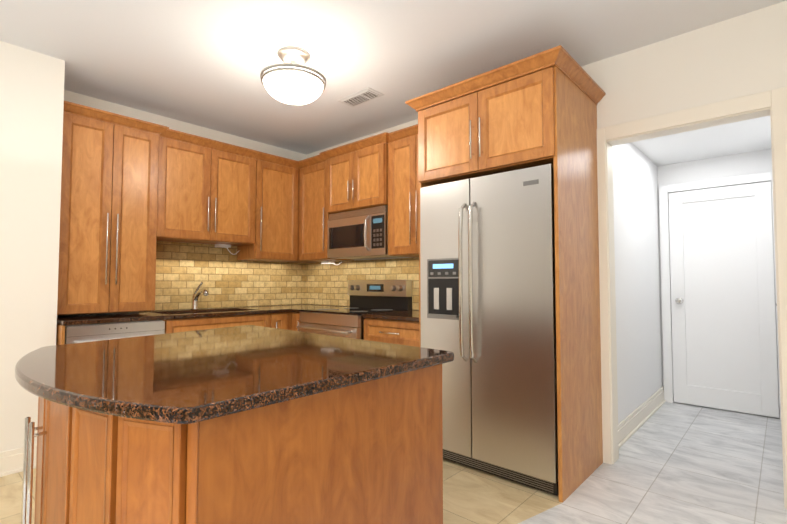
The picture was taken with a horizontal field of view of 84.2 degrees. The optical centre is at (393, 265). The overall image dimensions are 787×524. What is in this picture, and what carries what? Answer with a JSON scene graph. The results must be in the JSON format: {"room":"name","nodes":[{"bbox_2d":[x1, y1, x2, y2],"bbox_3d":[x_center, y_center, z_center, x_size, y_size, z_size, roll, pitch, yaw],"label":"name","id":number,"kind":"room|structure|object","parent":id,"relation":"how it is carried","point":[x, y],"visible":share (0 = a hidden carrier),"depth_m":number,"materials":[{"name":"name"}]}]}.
{"room":"kitchen","nodes":[
{"label":"kitchen","id":0,"kind":"room"},
{"bbox_2d":[0,41,64,451],"bbox_3d":[-3.988,-0.108,1.356,0.690,2.630,4.628,-2,-3,42],"label":"wall","id":1,"kind":"structure","parent":0,"point":[31,106],"depth_m":2.73,"materials":[{"name":"white paint"}]},
{"bbox_2d":[0,444,36,476],"bbox_3d":[-3.520,1.136,1.288,0.030,0.140,4.027,-2,-3,42],"label":"baseboard","id":2,"kind":"structure","parent":1,"relation":"attached to","point":[11,461],"depth_m":2.64,"materials":[{"name":"white paint"}]},
{"bbox_2d":[64,90,305,314],"bbox_3d":[-1.814,0.008,4.185,0.150,2.630,2.492,-2,-3,42],"label":"wall","id":3,"kind":"structure","parent":0,"point":[170,123],"depth_m":3.98,"materials":[{"name":"white paint"}]},
{"bbox_2d":[57,112,158,314],"bbox_3d":[-2.207,-0.346,3.325,0.425,1.403,0.637,-2,-3,42],"label":"wall cabinet","id":4,"kind":"object","parent":3,"relation":"attached to","point":[108,221],"visible":1,"depth_m":3.19,"materials":[{"name":"brown wood"}]},
{"bbox_2d":[63,101,294,167],"bbox_3d":[-1.770,-1.060,3.844,0.423,0.066,1.950,-2,-3,42],"label":"crown molding","id":5,"kind":"structure","parent":3,"relation":"attached to","point":[69,107],"depth_m":3.46,"materials":[{"name":"brown wood"}]},
{"bbox_2d":[156,137,255,245],"bbox_3d":[-1.715,-0.616,3.916,0.385,0.815,0.877,-2,-3,42],"label":"upper cabinet","id":6,"kind":"object","parent":3,"relation":"attached to","point":[206,196],"visible":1,"depth_m":3.78,"materials":[{"name":"brown wood"}]},
{"bbox_2d":[215,244,239,254],"bbox_3d":[-1.590,-0.149,4.195,0.080,0.092,0.232,-2,-3,42],"label":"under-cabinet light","id":7,"kind":"object","parent":6,"relation":"attached to","point":[227,246],"visible":1,"depth_m":4.15,"materials":[{"name":"white paint"}]},
{"bbox_2d":[155,241,302,310],"bbox_3d":[-1.586,0.114,4.314,0.010,0.607,1.680,-2,-3,42],"label":"tile backsplash","id":8,"kind":"structure","parent":3,"relation":"attached to","point":[226,277],"depth_m":4.20,"materials":[{"name":"tile"}]},
{"bbox_2d":[237,160,297,261],"bbox_3d":[-1.258,-0.525,4.422,0.385,0.955,0.485,-2,-3,42],"label":"upper cabinet","id":9,"kind":"object","parent":3,"relation":"attached to","point":[276,213],"visible":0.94,"depth_m":4.31,"materials":[{"name":"brown wood"}]},
{"bbox_2d":[0,402,786,523],"bbox_3d":[-0.465,1.234,1.254,6.300,0.060,9.260,-2,-3,42],"label":"floor","id":10,"kind":"structure","parent":0,"point":[678,463],"depth_m":2.48,"materials":[{"name":"tile"}]},
{"bbox_2d":[21,397,40,523],"bbox_3d":[-0.706,0.781,1.639,0.339,0.876,1.027,-2,-3,42],"label":"handle","id":11,"kind":"object","parent":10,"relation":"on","point":[29,435],"depth_m":1.16,"materials":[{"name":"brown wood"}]},
{"bbox_2d":[15,325,453,423],"bbox_3d":[-0.666,0.325,1.623,1.456,0.032,1.133,-2,-3,42],"label":"countertop","id":12,"kind":"structure","parent":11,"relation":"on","point":[190,377],"depth_m":1.23,"materials":[{"name":"brown stone"}]},
{"bbox_2d":[37,398,56,523],"bbox_3d":[-0.535,0.775,1.486,0.229,0.876,1.027,-2,-3,42],"label":"base cabinet","id":13,"kind":"object","parent":10,"relation":"on","point":[47,470],"depth_m":1.15,"materials":[{"name":"brown wood"}]},
{"bbox_2d":[56,324,64,344],"bbox_3d":[-2.346,0.836,2.982,0.611,0.878,0.018,-2,-3,42],"label":"cabinet end panel","id":14,"kind":"object","parent":10,"relation":"on","point":[60,335],"visible":0.07,"depth_m":2.80,"materials":[{"name":"brown wood"}]},
{"bbox_2d":[65,320,164,343],"bbox_3d":[-2.106,0.839,3.185,0.695,0.864,0.598,-2,-3,42],"label":"dishwasher","id":15,"kind":"object","parent":10,"relation":"on","point":[89,332],"visible":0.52,"depth_m":2.97,"materials":[{"name":"silver metal"}]},
{"bbox_2d":[163,314,269,333],"bbox_3d":[-1.617,0.867,3.754,0.665,0.878,0.897,-2,-3,42],"label":"base cabinet","id":16,"kind":"object","parent":10,"relation":"on","point":[185,325],"visible":0.12,"depth_m":3.52,"materials":[{"name":"brown wood"}]},
{"bbox_2d":[57,304,345,325],"bbox_3d":[-1.486,0.413,3.800,0.824,0.031,2.356,-2,-3,42],"label":"countertop","id":17,"kind":"structure","parent":16,"relation":"on","point":[79,319],"depth_m":3.45,"materials":[{"name":"brown stone"}]},
{"bbox_2d":[191,282,208,309],"bbox_3d":[-1.730,0.276,3.901,0.272,0.251,0.072,-2,-3,42],"label":"faucet","id":18,"kind":"object","parent":17,"relation":"on","point":[196,295],"visible":1,"depth_m":3.94,"materials":[{"name":"silver metal"}]},
{"bbox_2d":[57,364,442,523],"bbox_3d":[-0.314,0.767,1.291,0.434,0.876,1.023,-2,-3,42],"label":"base cabinet","id":19,"kind":"object","parent":10,"relation":"on","point":[369,452],"depth_m":1.06,"materials":[{"name":"brown wood"}]},
{"bbox_2d":[270,312,290,329],"bbox_3d":[-1.241,0.885,4.174,0.665,0.878,0.226,-2,-3,42],"label":"base cabinet","id":20,"kind":"object","parent":10,"relation":"on","point":[280,320],"visible":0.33,"depth_m":3.99,"materials":[{"name":"brown wood"}]},
{"bbox_2d":[291,312,299,330],"bbox_3d":[-0.695,0.886,4.208,0.214,0.878,0.665,-2,-3,42],"label":"base cabinet","id":21,"kind":"object","parent":10,"relation":"on","point":[295,319],"visible":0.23,"depth_m":4.01,"materials":[{"name":"brown wood"}]},
{"bbox_2d":[296,280,411,339],"bbox_3d":[-0.360,0.720,3.853,0.758,1.180,0.732,-2,-3,42],"label":"range","id":22,"kind":"object","parent":10,"relation":"on","point":[373,296],"visible":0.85,"depth_m":3.86,"materials":[{"name":"silver metal"}]},
{"bbox_2d":[364,318,418,346],"bbox_3d":[0.186,0.854,3.420,0.615,0.878,0.665,-2,-3,42],"label":"base cabinet","id":23,"kind":"object","parent":10,"relation":"on","point":[395,332],"visible":0.17,"depth_m":3.21,"materials":[{"name":"brown wood"}]},
{"bbox_2d":[362,310,418,321],"bbox_3d":[0.194,0.399,3.447,0.616,0.031,0.642,-2,-3,42],"label":"countertop","id":24,"kind":"structure","parent":23,"relation":"on","point":[411,315],"depth_m":3.31,"materials":[{"name":"brown stone"}]},
{"bbox_2d":[420,164,558,495],"bbox_3d":[0.724,0.363,2.862,0.903,1.788,0.753,-2,-3,42],"label":"refrigerator","id":25,"kind":"object","parent":10,"relation":"on","point":[487,278],"visible":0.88,"depth_m":2.56,"materials":[{"name":"silver metal"}]},
{"bbox_2d":[418,66,602,502],"bbox_3d":[0.744,0.103,2.890,0.958,2.335,0.755,-2,-3,42],"label":"cabinet enclosure","id":26,"kind":"object","parent":10,"relation":"on","point":[545,116],"visible":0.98,"depth_m":2.57,"materials":[{"name":"brown wood"}]},
{"bbox_2d":[0,0,786,154],"bbox_3d":[-1.179,-1.486,0.568,6.300,0.060,7.120,-2,-3,42],"label":"ceiling","id":27,"kind":"structure","parent":0,"point":[203,63],"depth_m":2.69,"materials":[{"name":"white paint"}]},
{"bbox_2d":[260,46,325,104],"bbox_3d":[-0.645,-1.211,2.819,0.414,0.304,0.414,-2,-3,42],"label":"flush-mount light fixture","id":28,"kind":"object","parent":27,"relation":"attached to","point":[291,79],"visible":1,"depth_m":2.72,"materials":[{"name":"white glass"}]},
{"bbox_2d":[338,87,383,106],"bbox_3d":[-0.263,-1.329,3.476,0.360,0.013,0.170,-2,-3,42],"label":"ceiling vent","id":29,"kind":"object","parent":27,"relation":"in","point":[361,97],"visible":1,"depth_m":3.45,"materials":[{"name":"silver metal"}]},
{"bbox_2d":[306,1,786,306],"bbox_3d":[1.268,-0.040,3.018,6.000,2.630,0.120,-2,-3,42],"label":"wall","id":30,"kind":"structure","parent":0,"point":[740,56],"depth_m":2.54,"materials":[{"name":"white paint"}]},
{"bbox_2d":[284,169,314,262],"bbox_3d":[-0.993,-0.512,4.746,0.348,0.955,0.347,-2,-3,42],"label":"cabinet filler","id":31,"kind":"object","parent":30,"relation":"attached to","point":[298,261],"visible":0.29,"depth_m":4.52,"materials":[{"name":"brown wood"}]},
{"bbox_2d":[299,162,352,261],"bbox_3d":[-0.699,-0.523,4.457,0.473,0.955,0.385,-2,-3,42],"label":"upper cabinet","id":32,"kind":"object","parent":30,"relation":"attached to","point":[313,227],"visible":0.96,"depth_m":4.36,"materials":[{"name":"brown wood"}]},
{"bbox_2d":[321,261,341,264],"bbox_3d":[-0.627,-0.019,4.514,0.282,0.046,0.080,-2,-3,42],"label":"under-cabinet light","id":33,"kind":"object","parent":32,"relation":"attached to","point":[327,262],"visible":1,"depth_m":4.53,"materials":[{"name":"white paint"}]},
{"bbox_2d":[326,143,387,213],"bbox_3d":[-0.248,-0.757,4.039,0.759,0.522,0.420,-2,-3,42],"label":"upper cabinet","id":34,"kind":"object","parent":30,"relation":"attached to","point":[356,180],"visible":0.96,"depth_m":3.87,"materials":[{"name":"brown wood"}]},
{"bbox_2d":[327,205,398,259],"bbox_3d":[-0.249,-0.282,4.018,0.756,0.423,0.404,-2,-3,42],"label":"over-the-range microwave","id":35,"kind":"object","parent":34,"relation":"attached to","point":[358,234],"visible":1,"depth_m":3.88,"materials":[{"name":"silver metal"}]},
{"bbox_2d":[303,257,418,309],"bbox_3d":[-0.188,0.181,4.224,2.209,0.467,0.011,-2,-3,42],"label":"tile backsplash","id":36,"kind":"structure","parent":30,"relation":"attached to","point":[323,284],"depth_m":4.49,"materials":[{"name":"tile"}]},
{"bbox_2d":[388,135,418,256],"bbox_3d":[0.279,-0.559,3.582,0.615,0.955,0.385,-2,-3,42],"label":"upper cabinet","id":37,"kind":"object","parent":30,"relation":"attached to","point":[403,211],"visible":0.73,"depth_m":3.56,"materials":[{"name":"brown wood"}]},
{"bbox_2d":[263,45,605,168],"bbox_3d":[-0.072,-1.068,3.642,3.223,0.066,0.795,-2,-3,42],"label":"crown molding","id":38,"kind":"structure","parent":30,"relation":"attached to","point":[562,60],"depth_m":2.73,"materials":[{"name":"brown wood"}]},
{"bbox_2d":[596,87,786,509],"bbox_3d":[1.738,0.173,2.578,0.970,2.170,0.142,-2,-3,42],"label":"door frame","id":39,"kind":"structure","parent":30,"relation":"attached to","point":[772,104],"depth_m":2.61,"materials":[{"name":"white paint"}]},
{"bbox_2d":[612,143,662,423],"bbox_3d":[1.989,0.143,3.681,0.120,2.320,1.840,-2,-3,42],"label":"wall","id":40,"kind":"structure","parent":0,"point":[637,293],"depth_m":3.63,"materials":[{"name":"white paint"}]},
{"bbox_2d":[618,386,665,447],"bbox_3d":[2.041,1.230,3.582,0.030,0.140,1.810,-2,-3,42],"label":"baseboard","id":41,"kind":"structure","parent":40,"relation":"attached to","point":[629,426],"depth_m":3.52,"materials":[{"name":"white paint"}]},
{"bbox_2d":[631,116,770,165],"bbox_3d":[2.487,-1.056,3.485,1.350,0.060,2.140,-2,-3,42],"label":"ceiling","id":42,"kind":"structure","parent":0,"point":[746,136],"depth_m":3.63,"materials":[{"name":"white paint"}]},
{"bbox_2d":[657,149,779,417],"bbox_3d":[3.041,0.158,4.054,1.190,2.320,0.120,-2,-3,42],"label":"wall","id":43,"kind":"structure","parent":0,"point":[754,162],"depth_m":4.06,"materials":[{"name":"white paint"}]},
{"bbox_2d":[659,172,780,419],"bbox_3d":[2.990,0.260,3.980,0.931,2.110,0.050,-2,-3,42],"label":"door frame","id":44,"kind":"structure","parent":43,"relation":"attached to","point":[664,190],"depth_m":4.22,"materials":[{"name":"white paint"}]},
{"bbox_2d":[668,181,778,417],"bbox_3d":[2.967,0.293,3.966,0.760,2.018,0.097,-2,-3,42],"label":"door","id":45,"kind":"structure","parent":43,"relation":"in","point":[724,337],"depth_m":3.96,"materials":[{"name":"white paint"}]}
]}

